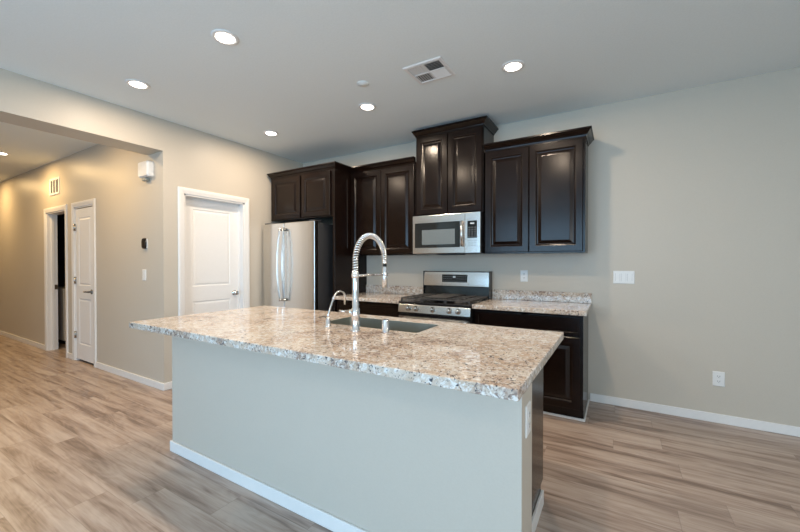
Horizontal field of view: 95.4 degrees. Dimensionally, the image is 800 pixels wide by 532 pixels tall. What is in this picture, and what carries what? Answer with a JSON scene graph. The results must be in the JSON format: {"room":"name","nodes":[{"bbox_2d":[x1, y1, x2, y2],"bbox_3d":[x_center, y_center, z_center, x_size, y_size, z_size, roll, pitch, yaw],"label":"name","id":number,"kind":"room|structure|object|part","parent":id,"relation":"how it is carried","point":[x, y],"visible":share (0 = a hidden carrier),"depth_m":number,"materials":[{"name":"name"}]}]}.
{"room":"kitchen","nodes":[
{"label":"kitchen","id":0,"kind":"room"},
{"bbox_2d":[57,214,64,286],"bbox_3d":[-5.266,-0.132,6.678,3.300,2.743,1.953,0,1,31],"label":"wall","id":1,"kind":"structure","parent":0,"point":[60,218],"depth_m":7.24,"materials":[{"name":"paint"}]},
{"bbox_2d":[44,204,67,357],"bbox_3d":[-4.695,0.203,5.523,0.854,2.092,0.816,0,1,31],"label":"door frame","id":2,"kind":"structure","parent":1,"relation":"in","point":[50,214],"depth_m":5.38,"materials":[{"name":"white paint"}]},
{"bbox_2d":[0,144,157,380],"bbox_3d":[-5.270,-0.122,5.476,6.529,2.743,0.115,0,1,31],"label":"wall","id":3,"kind":"structure","parent":0,"point":[126,205],"depth_m":4.41,"materials":[{"name":"paint"}]},
{"bbox_2d":[49,176,59,195],"bbox_3d":[-4.917,-1.132,5.181,0.370,0.243,0.010,0,1,31],"label":"air vent","id":4,"kind":"object","parent":3,"relation":"in","point":[54,184],"visible":1,"depth_m":5.18,"materials":[{"name":"white metal"}]},
{"bbox_2d":[0,331,163,390],"bbox_3d":[-5.249,1.213,5.400,6.654,0.074,0.013,0,1,31],"label":"baseboard","id":5,"kind":"structure","parent":3,"relation":"attached to","point":[159,385],"depth_m":4.26,"materials":[{"name":"white wood"}]},
{"bbox_2d":[71,198,96,367],"bbox_3d":[-4.052,0.209,4.718,0.724,2.092,0.168,0,1,31],"label":"door","id":6,"kind":"structure","parent":3,"relation":"in","point":[83,213],"depth_m":4.71,"materials":[{"name":"white paint"}]},
{"bbox_2d":[142,269,145,280],"bbox_3d":[-2.728,0.096,3.882,0.074,0.118,0.008,0,1,31],"label":"light switch","id":7,"kind":"object","parent":3,"relation":"attached to","point":[143,270],"visible":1,"depth_m":3.88,"materials":[{"name":"white plastic"}]},
{"bbox_2d":[141,238,147,248],"bbox_3d":[-2.708,-0.238,3.859,0.090,0.115,0.022,0,1,31],"label":"thermostat","id":8,"kind":"object","parent":3,"relation":"attached to","point":[144,242],"visible":1,"depth_m":3.84,"materials":[{"name":"black plastic"}]},
{"bbox_2d":[138,160,153,181],"bbox_3d":[-2.654,-0.988,3.797,0.200,0.200,0.062,0,1,31],"label":"door chime","id":9,"kind":"object","parent":3,"relation":"attached to","point":[145,168],"visible":1,"depth_m":3.76,"materials":[{"name":"white plastic"}]},
{"bbox_2d":[0,68,302,382],"bbox_3d":[-2.938,-0.103,3.065,0.300,2.743,5.440,0,1,31],"label":"wall","id":10,"kind":"structure","parent":0,"point":[191,158],"depth_m":3.73,"materials":[{"name":"paint"}]},
{"bbox_2d":[163,381,171,390],"bbox_3d":[-1.909,1.219,4.488,0.013,0.074,1.881,0,1,31],"label":"baseboard","id":11,"kind":"structure","parent":10,"relation":"attached to","point":[166,386],"depth_m":3.71,"materials":[{"name":"white wood"}]},
{"bbox_2d":[178,186,249,315],"bbox_3d":[-2.147,0.213,4.202,0.141,2.092,0.854,0,1,31],"label":"door","id":12,"kind":"structure","parent":10,"relation":"in","point":[214,230],"depth_m":4.20,"materials":[{"name":"white paint"}]},
{"bbox_2d":[0,0,799,181],"bbox_3d":[-2.959,-1.518,2.249,14.000,0.100,7.440,0,1,31],"label":"ceiling","id":13,"kind":"structure","parent":0,"point":[294,70],"depth_m":2.55,"materials":[{"name":"paint"}]},
{"bbox_2d":[125,79,149,88],"bbox_3d":[-2.122,-1.468,2.950,0.164,0.010,0.164,0,1,31],"label":"recessed light","id":14,"kind":"object","parent":13,"relation":"in","point":[138,84],"visible":1,"depth_m":2.94,"materials":[{"name":"white plastic"}]},
{"bbox_2d":[211,29,238,44],"bbox_3d":[-1.122,-1.464,2.338,0.164,0.010,0.164,0,1,31],"label":"recessed light","id":15,"kind":"object","parent":13,"relation":"in","point":[225,37],"visible":1,"depth_m":2.32,"materials":[{"name":"white plastic"}]},
{"bbox_2d":[263,130,278,135],"bbox_3d":[-1.439,-1.478,4.063,0.164,0.010,0.164,0,1,31],"label":"recessed light","id":16,"kind":"object","parent":13,"relation":"in","point":[267,132],"visible":1,"depth_m":4.05,"materials":[{"name":"white plastic"}]},
{"bbox_2d":[357,81,368,86],"bbox_3d":[-0.299,-1.469,2.943,0.096,0.011,0.096,0,1,31],"label":"smoke detector","id":17,"kind":"object","parent":13,"relation":"attached to","point":[359,83],"visible":1,"depth_m":2.93,"materials":[{"name":"plastic"}]},
{"bbox_2d":[359,103,375,110],"bbox_3d":[-0.302,-1.472,3.376,0.164,0.010,0.164,0,1,31],"label":"recessed light","id":18,"kind":"object","parent":13,"relation":"in","point":[363,106],"visible":1,"depth_m":3.36,"materials":[{"name":"white plastic"}]},
{"bbox_2d":[402,56,455,84],"bbox_3d":[0.224,-1.468,2.754,0.310,0.009,0.287,0,1,31],"label":"ceiling vent","id":19,"kind":"object","parent":13,"relation":"in","point":[434,69],"visible":1,"depth_m":2.74,"materials":[{"name":"white metal"}]},
{"bbox_2d":[502,60,524,71],"bbox_3d":[0.833,-1.467,2.683,0.164,0.010,0.164,0,1,31],"label":"recessed light","id":20,"kind":"object","parent":13,"relation":"in","point":[513,65],"visible":1,"depth_m":2.67,"materials":[{"name":"white plastic"}]},
{"bbox_2d":[0,335,799,531],"bbox_3d":[-2.958,1.325,2.273,14.000,0.100,7.440,0,1,31],"label":"floor","id":21,"kind":"structure","parent":0,"point":[84,447],"depth_m":2.27,"materials":[{"name":"brown wood"}]},
{"bbox_2d":[58,286,65,343],"bbox_3d":[-5.445,0.798,6.212,0.700,0.890,0.670,0,1,31],"label":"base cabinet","id":22,"kind":"object","parent":21,"relation":"on","point":[61,290],"visible":0.18,"depth_m":5.80,"materials":[{"name":"white wood"}]},
{"bbox_2d":[263,220,332,311],"bbox_3d":[-1.211,0.356,4.698,0.896,1.797,0.790,0,1,31],"label":"refrigerator","id":23,"kind":"object","parent":21,"relation":"on","point":[297,256],"visible":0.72,"depth_m":4.37,"materials":[{"name":"grey metal"}]},
{"bbox_3d":[-1.573,0.027,4.584,0.390,1.107,0.072,0,1,31],"label":"door","id":24,"kind":"part","parent":23,"relation":"part of","materials":[{"name":"silver metal"}]},
{"bbox_3d":[-1.470,-0.016,4.442,0.038,0.888,0.090,0,1,31],"label":"handle","id":25,"kind":"part","parent":23,"relation":"part of","materials":[{"name":"silver metal"}]},
{"bbox_3d":[-1.403,-0.016,4.402,0.038,0.888,0.090,0,1,31],"label":"handle","id":26,"kind":"part","parent":23,"relation":"part of","materials":[{"name":"silver metal"}]},
{"bbox_3d":[-1.186,0.029,4.353,0.500,1.107,0.072,0,1,31],"label":"door","id":27,"kind":"part","parent":23,"relation":"part of","materials":[{"name":"silver metal"}]},
{"bbox_2d":[267,161,366,311],"bbox_3d":[-1.057,0.030,4.719,1.157,2.447,0.669,0,1,31],"label":"tall cabinet","id":28,"kind":"object","parent":21,"relation":"on","point":[322,192],"visible":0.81,"depth_m":4.37,"materials":[{"name":"brown wood"}]},
{"bbox_3d":[-1.437,-0.851,4.593,0.503,0.518,0.020,0,1,31],"label":"door","id":29,"kind":"part","parent":28,"relation":"part of","materials":[{"name":"brown wood"}]},
{"bbox_3d":[-1.224,-0.859,4.489,1.050,0.560,0.019,0,1,31],"label":"frame","id":30,"kind":"part","parent":28,"relation":"part of","materials":[{"name":"brown wood"}]},
{"bbox_3d":[-1.057,-1.161,4.709,1.157,0.064,0.669,0,1,31],"label":"crown moulding","id":31,"kind":"part","parent":28,"relation":"part of","materials":[{"name":"brown wood"}]},
{"bbox_3d":[-1.003,-0.849,4.333,0.458,0.518,0.020,0,1,31],"label":"door","id":32,"kind":"part","parent":28,"relation":"part of","materials":[{"name":"brown wood"}]},
{"bbox_3d":[-0.675,-0.628,4.316,0.006,0.930,0.260,0,1,31],"label":"panel moulding","id":33,"kind":"part","parent":28,"relation":"part of","materials":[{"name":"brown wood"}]},
{"bbox_3d":[-0.604,0.058,4.476,0.030,2.395,0.620,0,1,31],"label":"panel","id":34,"kind":"part","parent":28,"relation":"part of","materials":[{"name":"brown wood"}]},
{"bbox_2d":[170,336,543,531],"bbox_3d":[-0.362,0.837,2.248,2.363,0.876,0.818,0,1,31],"label":"kitchen island","id":35,"kind":"object","parent":21,"relation":"on","point":[339,449],"visible":0.68,"depth_m":1.72,"materials":[{"name":"paint"}]},
{"bbox_3d":[-0.523,1.241,1.983,2.363,0.072,0.194,0,1,31],"label":"baseboard","id":36,"kind":"part","parent":35,"relation":"part of","materials":[{"name":"white wood"}]},
{"bbox_2d":[129,306,563,401],"bbox_3d":[-0.426,0.380,2.168,2.448,0.038,1.053,0,1,31],"label":"island countertop","id":37,"kind":"structure","parent":35,"relation":"on","point":[491,361],"depth_m":1.73,"materials":[{"name":"stone"}]},
{"bbox_2d":[319,290,345,326],"bbox_3d":[-0.411,0.255,2.244,0.083,0.209,0.183,0,1,31],"label":"water tap","id":38,"kind":"object","parent":37,"relation":"on","point":[327,317],"visible":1,"depth_m":2.19,"materials":[{"name":"silver metal"}]},
{"bbox_3d":[-0.390,0.231,2.239,0.019,0.160,0.168,0,1,31],"label":"spout","id":39,"kind":"part","parent":38,"relation":"part of","materials":[{"name":"silver metal"}]},
{"bbox_2d":[339,233,387,331],"bbox_3d":[-0.209,0.083,2.168,0.141,0.556,0.345,0,1,31],"label":"kitchen faucet","id":40,"kind":"object","parent":37,"relation":"on","point":[354,311],"visible":1,"depth_m":2.02,"materials":[{"name":"silver metal"}]},
{"bbox_3d":[-0.304,0.258,2.058,0.093,0.032,0.032,0,1,31],"label":"lever","id":41,"kind":"part","parent":40,"relation":"part of","materials":[{"name":"silver metal"}]},
{"bbox_3d":[-0.171,0.053,2.149,0.042,0.024,0.338,0,1,31],"label":"holder arm","id":42,"kind":"part","parent":40,"relation":"part of","materials":[{"name":"silver metal"}]},
{"bbox_2d":[323,317,437,332],"bbox_3d":[-0.129,0.483,2.279,0.689,0.246,0.299,0,1,31],"label":"sink","id":43,"kind":"object","parent":37,"relation":"in","point":[412,327],"visible":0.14,"depth_m":2.40,"materials":[{"name":"silver metal"}]},
{"bbox_2d":[382,319,388,332],"bbox_3d":[-0.079,0.327,2.003,0.043,0.070,0.043,0,1,31],"label":"air gap cap","id":44,"kind":"object","parent":37,"relation":"on","point":[385,322],"visible":1,"depth_m":1.99,"materials":[{"name":"silver metal"}]},
{"bbox_2d":[525,400,530,437],"bbox_3d":[0.488,0.581,1.382,0.008,0.118,0.072,0,1,31],"label":"wall outlet","id":45,"kind":"object","parent":35,"relation":"attached to","point":[528,406],"visible":1,"depth_m":1.37,"materials":[{"name":"white plastic"}]},
{"bbox_3d":[0.627,1.241,1.726,0.015,0.075,0.544,0,1,31],"label":"baseboard","id":46,"kind":"part","parent":35,"relation":"part of","materials":[{"name":"white wood"}]},
{"bbox_2d":[337,300,398,316],"bbox_3d":[-0.212,0.821,4.250,0.875,0.874,0.616,0,1,31],"label":"base cabinet","id":47,"kind":"object","parent":21,"relation":"on","point":[367,308],"visible":0.06,"depth_m":3.94,"materials":[{"name":"brown wood"}]},
{"bbox_3d":[-0.354,0.772,4.012,0.875,0.774,0.019,0,1,31],"label":"frame","id":48,"kind":"part","parent":47,"relation":"part of","materials":[{"name":"brown wood"}]},
{"bbox_2d":[335,285,422,303],"bbox_3d":[-0.220,0.314,4.231,0.879,0.137,0.649,0,1,31],"label":"countertop","id":49,"kind":"structure","parent":47,"relation":"on","point":[374,293],"depth_m":4.35,"materials":[{"name":"stone"}]},
{"bbox_2d":[398,271,491,323],"bbox_3d":[0.466,0.660,3.766,0.768,1.203,0.725,0,1,31],"label":"gas range","id":50,"kind":"object","parent":21,"relation":"on","point":[447,296],"visible":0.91,"depth_m":3.75,"materials":[{"name":"silver metal"}]},
{"bbox_3d":[0.311,0.486,3.507,0.752,0.024,0.002,0,1,31],"label":"door trim","id":51,"kind":"part","parent":50,"relation":"part of","materials":[{"name":"silver metal"}]},
{"bbox_3d":[0.319,0.422,3.519,0.762,0.084,0.042,0,1,31],"label":"control panel","id":52,"kind":"part","parent":50,"relation":"part of","materials":[{"name":"silver metal"}]},
{"bbox_3d":[0.320,0.751,3.524,0.752,0.555,0.034,0,1,31],"label":"oven door","id":53,"kind":"part","parent":50,"relation":"part of","materials":[{"name":"silver metal"}]},
{"bbox_2d":[399,299,485,307],"bbox_3d":[0.482,0.365,3.791,0.762,0.020,0.662,0,1,31],"label":"cooktop","id":54,"kind":"object","parent":50,"relation":"in","point":[410,302],"depth_m":3.56,"materials":[{"name":"black metal"}]},
{"bbox_2d":[474,309,589,421],"bbox_3d":[1.228,0.827,3.388,0.918,0.874,0.616,0,1,31],"label":"base cabinet","id":55,"kind":"object","parent":21,"relation":"on","point":[565,373],"visible":0.52,"depth_m":3.00,"materials":[{"name":"brown wood"}]},
{"bbox_3d":[1.069,0.486,3.132,0.865,0.144,0.020,0,1,31],"label":"drawer","id":56,"kind":"part","parent":55,"relation":"part of","materials":[{"name":"brown wood"}]},
{"bbox_2d":[472,289,591,315],"bbox_3d":[1.225,0.321,3.366,0.936,0.137,0.649,0,1,31],"label":"countertop","id":57,"kind":"structure","parent":55,"relation":"on","point":[547,302],"depth_m":3.40,"materials":[{"name":"stone"}]},
{"bbox_3d":[1.256,0.864,3.024,0.430,0.582,0.020,0,1,31],"label":"door","id":58,"kind":"part","parent":55,"relation":"part of","materials":[{"name":"brown wood"}]},
{"bbox_3d":[1.244,1.254,3.417,0.918,0.020,0.529,0,1,31],"label":"shoe moulding","id":59,"kind":"part","parent":55,"relation":"part of","materials":[{"name":"white wood"}]},
{"bbox_2d":[303,67,799,426],"bbox_3d":[1.684,-0.109,3.537,7.386,2.743,0.120,0,1,31],"label":"wall","id":60,"kind":"structure","parent":0,"point":[694,192],"depth_m":3.04,"materials":[{"name":"paint"}]},
{"bbox_2d":[351,156,415,255],"bbox_3d":[-0.142,-0.658,4.334,0.900,1.064,0.379,0,1,31],"label":"upper cabinet","id":61,"kind":"object","parent":60,"relation":"attached to","point":[383,194],"visible":0.71,"depth_m":4.17,"materials":[{"name":"brown wood"}]},
{"bbox_3d":[-0.405,-0.623,4.315,0.430,0.970,0.020,0,1,31],"label":"door","id":62,"kind":"part","parent":61,"relation":"part of","materials":[{"name":"brown wood"}]},
{"bbox_3d":[-0.227,-1.157,4.189,0.900,0.064,0.050,0,1,31],"label":"crown moulding","id":63,"kind":"part","parent":61,"relation":"part of","materials":[{"name":"brown wood"}]},
{"bbox_3d":[-0.031,-0.621,4.091,0.430,0.970,0.020,0,1,31],"label":"door","id":64,"kind":"part","parent":61,"relation":"part of","materials":[{"name":"brown wood"}]},
{"bbox_2d":[366,285,422,294],"bbox_3d":[-0.058,0.292,4.501,0.879,0.098,0.020,0,1,31],"label":"backsplash","id":65,"kind":"structure","parent":60,"relation":"attached to","point":[414,290],"depth_m":4.49,"materials":[{"name":"stone"}]},
{"bbox_2d":[412,115,498,215],"bbox_3d":[0.582,-0.992,3.885,0.828,0.915,0.399,0,1,31],"label":"upper cabinet","id":66,"kind":"object","parent":60,"relation":"attached to","point":[450,158],"visible":0.8,"depth_m":3.72,"materials":[{"name":"brown wood"}]},
{"bbox_3d":[0.335,-0.957,3.846,0.358,0.821,0.020,0,1,31],"label":"door","id":67,"kind":"part","parent":66,"relation":"part of","materials":[{"name":"brown wood"}]},
{"bbox_2d":[413,212,484,254],"bbox_3d":[0.551,-0.324,3.870,0.750,0.415,0.468,0,1,31],"label":"microwave","id":68,"kind":"object","parent":66,"relation":"attached to","point":[456,233],"visible":0.98,"depth_m":3.68,"materials":[{"name":"silver metal"}]},
{"bbox_3d":[0.378,-0.320,3.756,0.510,0.261,0.004,0,1,31],"label":"door glass","id":69,"kind":"part","parent":68,"relation":"part of","materials":[{"name":"black glass"}]},
{"bbox_3d":[0.396,-0.329,3.764,0.588,0.399,0.029,0,1,31],"label":"door","id":70,"kind":"part","parent":68,"relation":"part of","materials":[{"name":"silver metal"}]},
{"bbox_3d":[0.611,-0.318,3.590,0.025,0.253,0.050,0,1,31],"label":"handle","id":71,"kind":"part","parent":68,"relation":"part of","materials":[{"name":"silver metal"}]},
{"bbox_3d":[0.717,-0.328,3.572,0.156,0.399,0.029,0,1,31],"label":"control panel","id":72,"kind":"part","parent":68,"relation":"part of","materials":[{"name":"silver metal"}]},
{"bbox_3d":[0.582,-1.418,3.882,0.828,0.064,0.399,0,1,31],"label":"crown moulding","id":73,"kind":"part","parent":66,"relation":"part of","materials":[{"name":"brown wood"}]},
{"bbox_3d":[0.647,-0.956,3.659,0.359,0.821,0.020,0,1,31],"label":"door","id":74,"kind":"part","parent":66,"relation":"part of","materials":[{"name":"brown wood"}]},
{"bbox_2d":[520,270,527,281],"bbox_3d":[1.265,0.101,3.714,0.074,0.118,0.008,0,1,31],"label":"wall outlet","id":75,"kind":"object","parent":60,"relation":"attached to","point":[523,273],"visible":1,"depth_m":3.71,"materials":[{"name":"white plastic"}]},
{"bbox_2d":[483,125,593,253],"bbox_3d":[1.308,-0.652,3.465,0.933,1.064,0.379,0,1,31],"label":"upper cabinet","id":76,"kind":"object","parent":60,"relation":"attached to","point":[536,186],"visible":1,"depth_m":3.32,"materials":[{"name":"brown wood"}]},
{"bbox_3d":[1.012,-0.617,3.466,0.410,0.970,0.020,0,1,31],"label":"door","id":77,"kind":"part","parent":76,"relation":"part of","materials":[{"name":"brown wood"}]},
{"bbox_3d":[1.308,-1.152,3.461,0.933,0.064,0.379,0,1,31],"label":"crown moulding","id":78,"kind":"part","parent":76,"relation":"part of","materials":[{"name":"brown wood"}]},
{"bbox_3d":[1.383,-0.615,3.244,0.443,0.970,0.020,0,1,31],"label":"door","id":79,"kind":"part","parent":76,"relation":"part of","materials":[{"name":"brown wood"}]},
{"bbox_2d":[492,289,591,302],"bbox_3d":[1.386,0.299,3.636,0.936,0.098,0.020,0,1,31],"label":"backsplash","id":80,"kind":"structure","parent":60,"relation":"attached to","point":[573,297],"depth_m":3.60,"materials":[{"name":"stone"}]},
{"bbox_2d":[613,271,634,283],"bbox_3d":[2.008,0.102,3.269,0.165,0.116,0.008,0,1,31],"label":"light switch","id":81,"kind":"object","parent":60,"relation":"attached to","point":[619,277],"visible":1,"depth_m":3.27,"materials":[{"name":"white plastic"}]},
{"bbox_2d":[590,393,799,436],"bbox_3d":[3.248,1.233,2.534,3.422,0.074,0.013,0,1,31],"label":"baseboard","id":82,"kind":"structure","parent":60,"relation":"attached to","point":[784,429],"depth_m":2.99,"materials":[{"name":"white wood"}]},
{"bbox_2d":[712,371,724,386],"bbox_3d":[2.571,0.911,2.939,0.076,0.118,0.008,0,1,31],"label":"wall outlet","id":83,"kind":"object","parent":60,"relation":"attached to","point":[718,378],"visible":1,"depth_m":2.94,"materials":[{"name":"white plastic"}]}
]}

